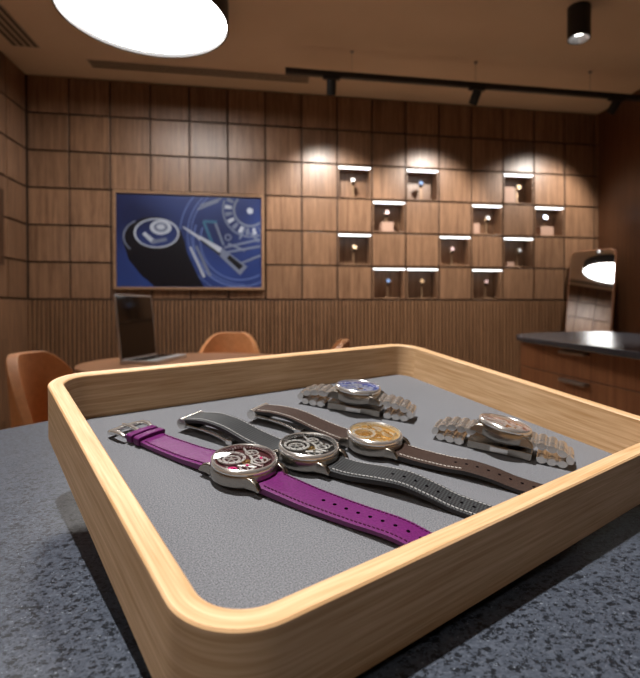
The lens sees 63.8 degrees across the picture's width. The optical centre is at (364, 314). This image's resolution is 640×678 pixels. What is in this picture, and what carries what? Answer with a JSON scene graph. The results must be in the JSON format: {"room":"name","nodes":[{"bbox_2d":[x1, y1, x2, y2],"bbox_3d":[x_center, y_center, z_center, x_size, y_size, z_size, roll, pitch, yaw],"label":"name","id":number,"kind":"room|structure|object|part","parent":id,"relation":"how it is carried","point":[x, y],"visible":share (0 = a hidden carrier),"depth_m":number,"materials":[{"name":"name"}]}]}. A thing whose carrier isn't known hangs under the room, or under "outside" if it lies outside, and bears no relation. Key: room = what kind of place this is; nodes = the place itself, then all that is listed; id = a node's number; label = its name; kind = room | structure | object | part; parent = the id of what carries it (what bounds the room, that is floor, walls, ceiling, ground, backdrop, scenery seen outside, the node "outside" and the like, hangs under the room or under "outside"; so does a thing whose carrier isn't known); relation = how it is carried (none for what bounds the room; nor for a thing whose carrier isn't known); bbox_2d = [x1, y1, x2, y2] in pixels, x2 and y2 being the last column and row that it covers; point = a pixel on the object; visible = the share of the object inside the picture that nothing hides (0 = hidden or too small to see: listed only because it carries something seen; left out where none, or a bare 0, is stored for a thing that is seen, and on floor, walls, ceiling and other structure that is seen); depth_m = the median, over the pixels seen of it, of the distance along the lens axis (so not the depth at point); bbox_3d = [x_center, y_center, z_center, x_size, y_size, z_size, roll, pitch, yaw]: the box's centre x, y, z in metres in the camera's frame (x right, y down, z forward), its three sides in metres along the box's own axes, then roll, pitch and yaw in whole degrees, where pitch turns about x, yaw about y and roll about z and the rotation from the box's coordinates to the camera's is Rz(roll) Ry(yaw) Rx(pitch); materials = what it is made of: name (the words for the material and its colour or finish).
{"room":"shop","nodes":[
{"label":"shop","id":0,"kind":"room"},
{"bbox_2d":[0,51,27,429],"bbox_3d":[-1.794,-0.390,0.353,0.012,2.478,6.474,0,1,-10],"label":"wall","id":1,"kind":"structure","parent":0,"point":[13,274],"depth_m":3.34,"materials":[{"name":"brown wood"}]},
{"bbox_2d":[0,188,3,264],"bbox_3d":[-2.188,-0.542,2.752,0.030,0.470,0.860,0,1,-10],"label":"framed picture","id":2,"kind":"object","parent":1,"relation":"attached to","point":[1,190],"visible":1,"depth_m":3.15,"materials":[{"name":"brown wood"}]},
{"bbox_2d":[0,92,26,299],"bbox_3d":[-1.832,-0.344,0.456,0.028,2.585,6.330,0,1,-10],"label":"trim","id":3,"kind":"structure","parent":1,"relation":"attached to","point":[1,92],"depth_m":3.44,"materials":[{"name":"brown"}]},
{"bbox_2d":[27,75,597,298],"bbox_3d":[-0.204,-0.893,3.994,4.354,1.550,0.170,0,1,-10],"label":"wall","id":4,"kind":"structure","parent":0,"point":[46,94],"depth_m":3.89,"materials":[{"name":"brown wood"}]},
{"bbox_2d":[113,190,263,289],"bbox_3d":[-1.266,-0.535,3.711,1.046,0.703,0.034,0,1,-10],"label":"framed picture","id":5,"kind":"object","parent":4,"relation":"attached to","point":[162,240],"visible":1,"depth_m":3.70,"materials":[{"name":"blue paper"}]},
{"bbox_2d":[28,300,566,378],"bbox_3d":[-0.204,0.350,3.920,4.322,0.921,0.016,0,1,-10],"label":"wainscoting","id":6,"kind":"structure","parent":4,"relation":"attached to","point":[549,308],"depth_m":3.89,"materials":[{"name":"brown wood"}]},
{"bbox_2d":[29,299,566,376],"bbox_3d":[-0.193,0.346,3.941,4.360,0.929,0.022,0,1,-10],"label":"wainscot slats","id":7,"kind":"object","parent":4,"relation":"attached to","point":[219,300],"depth_m":3.86,"materials":[{"name":"brown wood"}]},
{"bbox_2d":[25,75,596,350],"bbox_3d":[-0.215,-0.382,3.935,4.400,2.585,0.024,0,1,-10],"label":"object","id":8,"kind":"structure","parent":4,"relation":"attached to","point":[26,96],"depth_m":3.88,"materials":[{"name":"brown"}]},
{"bbox_2d":[351,182,354,196],"bbox_3d":[-0.093,-0.985,3.982,0.060,0.149,0.044,0,1,-10],"label":"stand","id":9,"kind":"object","parent":4,"relation":"on","point":[351,182],"visible":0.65,"depth_m":3.99,"materials":[{"name":"brown metal"}]},
{"bbox_2d":[338,166,370,169],"bbox_3d":[-0.082,-1.135,3.942,0.252,0.008,0.037,0,1,-10],"label":"led strip","id":10,"kind":"object","parent":4,"relation":"attached to","point":[342,167],"visible":1,"depth_m":3.94,"materials":[{"name":"white plastic"}]},
{"bbox_2d":[338,234,370,235],"bbox_3d":[-0.081,-0.618,3.948,0.252,0.008,0.037,0,1,-10],"label":"led strip","id":11,"kind":"object","parent":4,"relation":"attached to","point":[338,234],"visible":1,"depth_m":3.94,"materials":[{"name":"white plastic"}]},
{"bbox_2d":[380,222,393,230],"bbox_3d":[0.171,-0.690,4.028,0.095,0.075,0.080,0,1,-10],"label":"block","id":12,"kind":"object","parent":4,"relation":"in","point":[384,226],"visible":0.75,"depth_m":3.99,"materials":[{"name":"beige"}]},
{"bbox_2d":[373,201,404,203],"bbox_3d":[0.184,-0.877,3.991,0.252,0.008,0.037,0,1,-10],"label":"led strip","id":13,"kind":"object","parent":4,"relation":"attached to","point":[382,202],"visible":1,"depth_m":3.98,"materials":[{"name":"white plastic"}]},
{"bbox_2d":[374,202,403,203],"bbox_3d":[0.184,-0.876,3.991,0.252,0.005,0.037,0,1,-10],"label":"diffuser","id":14,"kind":"object","parent":13,"relation":"attached to","point":[374,202],"depth_m":3.99,"materials":[{"name":"white plastic"}]},
{"bbox_2d":[373,268,404,269],"bbox_3d":[0.185,-0.359,3.996,0.252,0.008,0.037,0,1,-10],"label":"led strip","id":15,"kind":"object","parent":4,"relation":"attached to","point":[373,268],"visible":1,"depth_m":3.99,"materials":[{"name":"white plastic"}]},
{"bbox_2d":[374,269,404,269],"bbox_3d":[0.185,-0.358,3.996,0.252,0.005,0.037,0,1,-10],"label":"diffuser","id":16,"kind":"object","parent":15,"relation":"attached to","point":[374,269],"depth_m":3.99,"materials":[{"name":"white plastic"}]},
{"bbox_2d":[418,283,425,297],"bbox_3d":[0.456,-0.210,4.085,0.060,0.149,0.044,0,1,-10],"label":"stand","id":17,"kind":"object","parent":4,"relation":"on","point":[420,283],"visible":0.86,"depth_m":4.09,"materials":[{"name":"brown wood"}]},
{"bbox_2d":[407,169,437,172],"bbox_3d":[0.450,-1.137,4.035,0.252,0.008,0.037,0,1,-10],"label":"led strip","id":18,"kind":"object","parent":4,"relation":"attached to","point":[409,170],"visible":1,"depth_m":4.03,"materials":[{"name":"white plastic"}]},
{"bbox_2d":[407,269,437,269],"bbox_3d":[0.451,-0.360,4.042,0.252,0.008,0.037,0,1,-10],"label":"led strip","id":19,"kind":"object","parent":4,"relation":"attached to","point":[407,269],"visible":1,"depth_m":4.02,"materials":[{"name":"white plastic"}]},
{"bbox_2d":[337,165,563,299],"bbox_3d":[0.706,-0.640,4.150,1.890,1.036,0.138,0,1,-10],"label":"trim","id":20,"kind":"structure","parent":4,"relation":"attached to","point":[337,165],"depth_m":4.05,"materials":[{"name":"brown wood"}]},
{"bbox_2d":[440,236,469,238],"bbox_3d":[0.717,-0.620,4.086,0.252,0.008,0.037,0,1,-10],"label":"led strip","id":21,"kind":"object","parent":4,"relation":"attached to","point":[440,236],"visible":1,"depth_m":4.06,"materials":[{"name":"white plastic"}]},
{"bbox_2d":[441,237,469,238],"bbox_3d":[0.717,-0.619,4.086,0.252,0.005,0.037,0,1,-10],"label":"diffuser","id":22,"kind":"object","parent":21,"relation":"attached to","point":[441,237],"depth_m":4.07,"materials":[{"name":"white plastic"}]},
{"bbox_2d":[473,223,479,233],"bbox_3d":[0.893,-0.697,4.152,0.050,0.085,0.080,0,1,-10],"label":"block","id":23,"kind":"object","parent":4,"relation":"in","point":[476,226],"visible":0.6,"depth_m":4.11,"materials":[{"name":"beige"}]},
{"bbox_2d":[482,281,489,297],"bbox_3d":[0.986,-0.212,4.176,0.060,0.149,0.044,0,1,-10],"label":"stand","id":24,"kind":"object","parent":4,"relation":"on","point":[483,281],"visible":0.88,"depth_m":4.18,"materials":[{"name":"brown wood"}]},
{"bbox_2d":[472,205,501,207],"bbox_3d":[0.983,-0.880,4.129,0.252,0.008,0.037,0,1,-10],"label":"led strip","id":25,"kind":"object","parent":4,"relation":"attached to","point":[472,205],"visible":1,"depth_m":4.12,"materials":[{"name":"white plastic"}]},
{"bbox_2d":[472,269,501,270],"bbox_3d":[0.983,-0.362,4.134,0.252,0.008,0.037,0,1,-10],"label":"led strip","id":26,"kind":"object","parent":4,"relation":"attached to","point":[472,269],"visible":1,"depth_m":4.11,"materials":[{"name":"white plastic"}]},
{"bbox_2d":[505,187,513,202],"bbox_3d":[1.171,-0.980,4.198,0.085,0.130,0.080,0,1,-10],"label":"block","id":27,"kind":"object","parent":4,"relation":"in","point":[509,191],"visible":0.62,"depth_m":4.16,"materials":[{"name":"beige"}]},
{"bbox_2d":[505,262,513,265],"bbox_3d":[1.184,-0.414,4.206,0.060,0.035,0.080,0,1,-10],"label":"block","id":28,"kind":"object","parent":4,"relation":"in","point":[506,263],"visible":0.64,"depth_m":4.17,"materials":[{"name":"beige"}]},
{"bbox_2d":[515,249,517,265],"bbox_3d":[1.260,-0.472,4.221,0.060,0.149,0.044,0,1,-10],"label":"stand","id":29,"kind":"object","parent":4,"relation":"on","point":[516,250],"visible":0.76,"depth_m":4.23,"materials":[{"name":"brown wood"}]},
{"bbox_2d":[504,174,532,176],"bbox_3d":[1.248,-1.140,4.173,0.252,0.008,0.037,0,1,-10],"label":"led strip","id":30,"kind":"object","parent":4,"relation":"attached to","point":[517,175],"visible":1,"depth_m":4.16,"materials":[{"name":"white plastic"}]},
{"bbox_2d":[504,238,532,239],"bbox_3d":[1.249,-0.622,4.178,0.252,0.008,0.037,0,1,-10],"label":"led strip","id":31,"kind":"object","parent":4,"relation":"attached to","point":[504,238],"visible":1,"depth_m":4.18,"materials":[{"name":"white plastic"}]},
{"bbox_2d":[536,226,552,234],"bbox_3d":[1.497,-0.694,4.257,0.115,0.075,0.080,0,1,-10],"label":"block","id":32,"kind":"object","parent":4,"relation":"in","point":[542,230],"visible":0.68,"depth_m":4.22,"materials":[{"name":"beige"}]},
{"bbox_2d":[535,207,562,209],"bbox_3d":[1.515,-0.882,4.221,0.252,0.008,0.037,0,1,-10],"label":"led strip","id":33,"kind":"object","parent":4,"relation":"attached to","point":[535,207],"visible":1,"depth_m":4.21,"materials":[{"name":"white plastic"}]},
{"bbox_2d":[0,0,639,114],"bbox_3d":[0.334,-1.694,0.850,4.760,0.100,6.794,0,1,-10],"label":"ceiling","id":34,"kind":"structure","parent":0,"point":[512,42],"depth_m":3.20,"materials":[{"name":"paint"}]},
{"bbox_2d":[0,3,40,47],"bbox_3d":[-2.015,-1.656,2.700,0.160,0.005,0.940,0,1,-10],"label":"ceiling vent","id":35,"kind":"object","parent":34,"relation":"in","point":[11,30],"visible":1,"depth_m":3.00,"materials":[{"name":"beige metal"}]},
{"bbox_2d":[52,0,228,57],"bbox_3d":[-1.139,-1.598,2.642,0.836,0.123,0.836,0,1,-10],"label":"lamp","id":36,"kind":"object","parent":34,"relation":"attached to","point":[156,28],"visible":1,"depth_m":2.73,"materials":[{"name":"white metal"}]},
{"bbox_2d":[86,59,309,82],"bbox_3d":[-1.109,-1.666,3.501,1.450,0.005,0.110,0,1,-10],"label":"ceiling vent","id":37,"kind":"object","parent":34,"relation":"in","point":[94,63],"visible":0.87,"depth_m":3.49,"materials":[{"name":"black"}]},
{"bbox_2d":[285,51,639,101],"bbox_3d":[0.788,-1.585,3.383,2.602,0.172,0.034,0,1,-10],"label":"track rail","id":38,"kind":"object","parent":34,"relation":"hanging from","point":[288,70],"visible":1,"depth_m":3.34,"materials":[{"name":"black metal"}]},
{"bbox_2d":[323,76,339,94],"bbox_3d":[-0.213,-1.445,3.227,0.110,0.112,0.104,0,1,-10],"label":"track spotlight","id":39,"kind":"object","parent":38,"relation":"attached to","point":[331,80],"visible":1,"depth_m":3.20,"materials":[{"name":"black metal"}]},
{"bbox_3d":[0.788,-1.516,3.384,2.602,0.034,0.034,0,1,-10],"label":"rail","id":40,"kind":"part","parent":38,"relation":"part of","materials":[{"name":"black metal"}]},
{"bbox_2d":[468,87,485,105],"bbox_3d":[0.738,-1.449,3.392,0.110,0.112,0.104,0,1,-10],"label":"track spotlight","id":41,"kind":"object","parent":38,"relation":"attached to","point":[475,96],"visible":1,"depth_m":3.37,"materials":[{"name":"black metal"}]},
{"bbox_2d":[606,98,624,114],"bbox_3d":[1.743,-1.452,3.565,0.110,0.112,0.104,0,1,-10],"label":"track spotlight","id":42,"kind":"object","parent":38,"relation":"attached to","point":[615,103],"visible":1,"depth_m":3.54,"materials":[{"name":"black metal"}]},
{"bbox_2d":[567,1,590,44],"bbox_3d":[1.160,-1.580,2.768,0.120,0.170,0.120,0,1,-10],"label":"ceiling spotlight","id":43,"kind":"object","parent":34,"relation":"in","point":[578,13],"visible":1,"depth_m":2.72,"materials":[{"name":"black metal"}]},
{"bbox_2d":[597,89,639,333],"bbox_3d":[2.515,-0.359,1.205,0.050,2.585,6.324,0,1,-10],"label":"wall","id":44,"kind":"structure","parent":0,"point":[618,145],"depth_m":3.97,"materials":[{"name":"brown wood"}]},
{"bbox_3d":[0.339,0.991,0.877,4.760,0.100,6.794,0,1,-10],"label":"floor","id":45,"kind":"structure","parent":0,"visible":0},
{"bbox_2d":[6,351,74,427],"bbox_3d":[-0.851,0.526,1.594,0.442,0.822,0.420,0,1,-2],"label":"leather chair","id":46,"kind":"object","parent":45,"relation":"on","point":[29,374],"visible":0.27,"depth_m":1.58,"materials":[{"name":"orange leather"}]},
{"bbox_2d":[74,353,272,372],"bbox_3d":[-0.712,0.560,2.105,0.840,0.740,0.840,0,1,-10],"label":"round table","id":47,"kind":"object","parent":45,"relation":"on","point":[112,363],"visible":0.17,"depth_m":2.09,"materials":[{"name":"brown wood"}]},
{"bbox_2d":[114,294,186,363],"bbox_3d":[-0.885,0.053,2.130,0.170,0.274,0.300,0,1,3],"label":"laptop","id":48,"kind":"object","parent":47,"relation":"on","point":[133,313],"visible":1,"depth_m":2.10,"materials":[{"name":"silver metal"}]},
{"bbox_3d":[-0.955,0.046,2.134,0.007,0.262,0.300,-5,0,3],"label":"lid","id":49,"kind":"part","parent":48,"relation":"part of","materials":[{"name":"silver metal"}]},
{"bbox_2d":[199,332,259,353],"bbox_3d":[-0.774,0.514,2.805,0.420,0.822,0.442,0,1,-2],"label":"leather chair","id":50,"kind":"object","parent":45,"relation":"on","point":[222,342],"visible":0.14,"depth_m":2.98,"materials":[{"name":"orange leather"}]},
{"bbox_2d":[0,421,639,677],"bbox_3d":[-0.277,0.536,0.027,1.260,0.829,1.377,0,1,-10],"label":"countertop","id":51,"kind":"structure","parent":45,"relation":"on","point":[575,614],"depth_m":0.20,"materials":[{"name":"grey stone"}]},
{"bbox_2d":[48,344,639,677],"bbox_3d":[-0.001,0.074,0.331,0.323,0.085,0.268,-1,1,-39],"label":"display tray","id":52,"kind":"object","parent":51,"relation":"on","point":[208,579],"visible":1,"depth_m":0.23,"materials":[{"name":"brown wood"}]},
{"bbox_2d":[107,420,431,545],"bbox_3d":[-0.057,0.088,0.275,0.219,0.039,0.039,0,1,31],"label":"wristwatch","id":53,"kind":"object","parent":52,"relation":"on","point":[256,468],"visible":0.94,"depth_m":0.26,"materials":[{"name":"leather"}]},
{"bbox_3d":[-0.147,0.071,0.321,0.016,0.005,0.024,10,10,27],"label":"buckle frame","id":54,"kind":"part","parent":53,"relation":"part of","materials":[{"name":"silver metal"}]},
{"bbox_2d":[177,411,492,517],"bbox_3d":[-0.023,0.085,0.298,0.208,0.040,0.039,0,1,29],"label":"wristwatch","id":55,"kind":"object","parent":52,"relation":"on","point":[306,452],"visible":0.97,"depth_m":0.29,"materials":[{"name":"leather"}]},
{"bbox_3d":[-0.098,0.074,0.331,0.035,0.005,0.015,9,10,23],"label":"clasp blade","id":56,"kind":"part","parent":55,"relation":"part of","materials":[{"name":"silver metal"}]},
{"bbox_2d":[298,379,416,420],"bbox_3d":[-0.006,0.066,0.402,0.093,0.028,0.039,0,1,26],"label":"wristwatch","id":57,"kind":"object","parent":52,"relation":"on","point":[362,397],"visible":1,"depth_m":0.39,"materials":[{"name":"silver metal"}]},
{"bbox_3d":[-0.007,0.072,0.401,0.042,0.006,0.018,7,9,14],"label":"clasp plate","id":58,"kind":"part","parent":57,"relation":"part of","materials":[{"name":"metal"}]},
{"bbox_2d":[247,403,543,493],"bbox_3d":[0.017,0.084,0.325,0.208,0.040,0.039,0,1,29],"label":"wristwatch","id":59,"kind":"object","parent":52,"relation":"on","point":[368,439],"visible":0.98,"depth_m":0.32,"materials":[{"name":"leather"}]},
{"bbox_3d":[-0.059,0.073,0.357,0.035,0.005,0.015,9,10,23],"label":"clasp blade","id":60,"kind":"part","parent":59,"relation":"part of","materials":[{"name":"silver metal"}]},
{"bbox_2d":[432,413,574,467],"bbox_3d":[0.093,0.083,0.348,0.092,0.029,0.039,0,1,22],"label":"wristwatch","id":61,"kind":"object","parent":52,"relation":"on","point":[494,433],"visible":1,"depth_m":0.34,"materials":[{"name":"silver metal"}]},
{"bbox_3d":[0.092,0.089,0.347,0.042,0.006,0.018,8,10,21],"label":"clasp plate","id":62,"kind":"part","parent":61,"relation":"part of","materials":[{"name":"metal"}]},
{"bbox_2d":[332,339,349,348],"bbox_3d":[-0.286,0.519,2.199,0.442,0.822,0.420,0,1,-5],"label":"leather chair","id":63,"kind":"object","parent":45,"relation":"on","point":[342,343],"visible":0.09,"depth_m":2.14,"materials":[{"name":"orange leather"}]},
{"bbox_2d":[516,331,639,415],"bbox_3d":[1.102,0.517,1.637,0.754,0.829,2.365,0,1,-8],"label":"cabinet","id":64,"kind":"object","parent":45,"relation":"on","point":[601,367],"depth_m":1.89,"materials":[{"name":"wood"}]},
{"bbox_3d":[0.784,0.253,1.927,0.024,0.012,0.170,0,1,-10],"label":"handle","id":65,"kind":"part","parent":64,"relation":"part of","materials":[{"name":"silver metal"}]},
{"bbox_3d":[0.784,0.143,1.926,0.024,0.012,0.170,0,1,-10],"label":"handle","id":66,"kind":"part","parent":64,"relation":"part of","materials":[{"name":"silver metal"}]},
{"bbox_2d":[516,331,639,359],"bbox_3d":[1.101,0.114,1.633,0.754,0.023,2.365,0,1,-8],"label":"countertop","id":67,"kind":"structure","parent":64,"relation":"on","point":[627,345],"depth_m":1.99,"materials":[{"name":"stone"}]},
{"bbox_3d":[0.805,0.292,1.931,0.018,0.105,0.885,0,1,-10],"label":"drawer","id":68,"kind":"part","parent":64,"relation":"part of","materials":[{"name":"brown wood"}]},
{"bbox_3d":[0.804,0.183,1.930,0.018,0.107,0.885,0,1,-10],"label":"drawer","id":69,"kind":"part","parent":64,"relation":"part of","materials":[{"name":"brown wood"}]},
{"bbox_2d":[565,248,617,331],"bbox_3d":[1.738,0.191,3.991,0.258,1.415,0.360,-1,1,-44],"label":"floor mirror","id":70,"kind":"object","parent":45,"relation":"on","point":[592,273],"visible":0.46,"depth_m":4.01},
{"bbox_3d":[-0.089,-0.467,3.988,0.060,0.149,0.044,0,1,-10],"label":"stand","id":71,"kind":"object","parent":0,"visible":0},
{"bbox_2d":[351,245,357,251],"bbox_3d":[-0.086,-0.521,3.983,0.043,0.051,0.059,0,1,-21],"label":"wristwatch","id":72,"kind":"object","parent":71,"relation":"on","point":[354,247],"visible":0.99,"depth_m":3.96,"materials":[{"name":"metal"}]}
]}

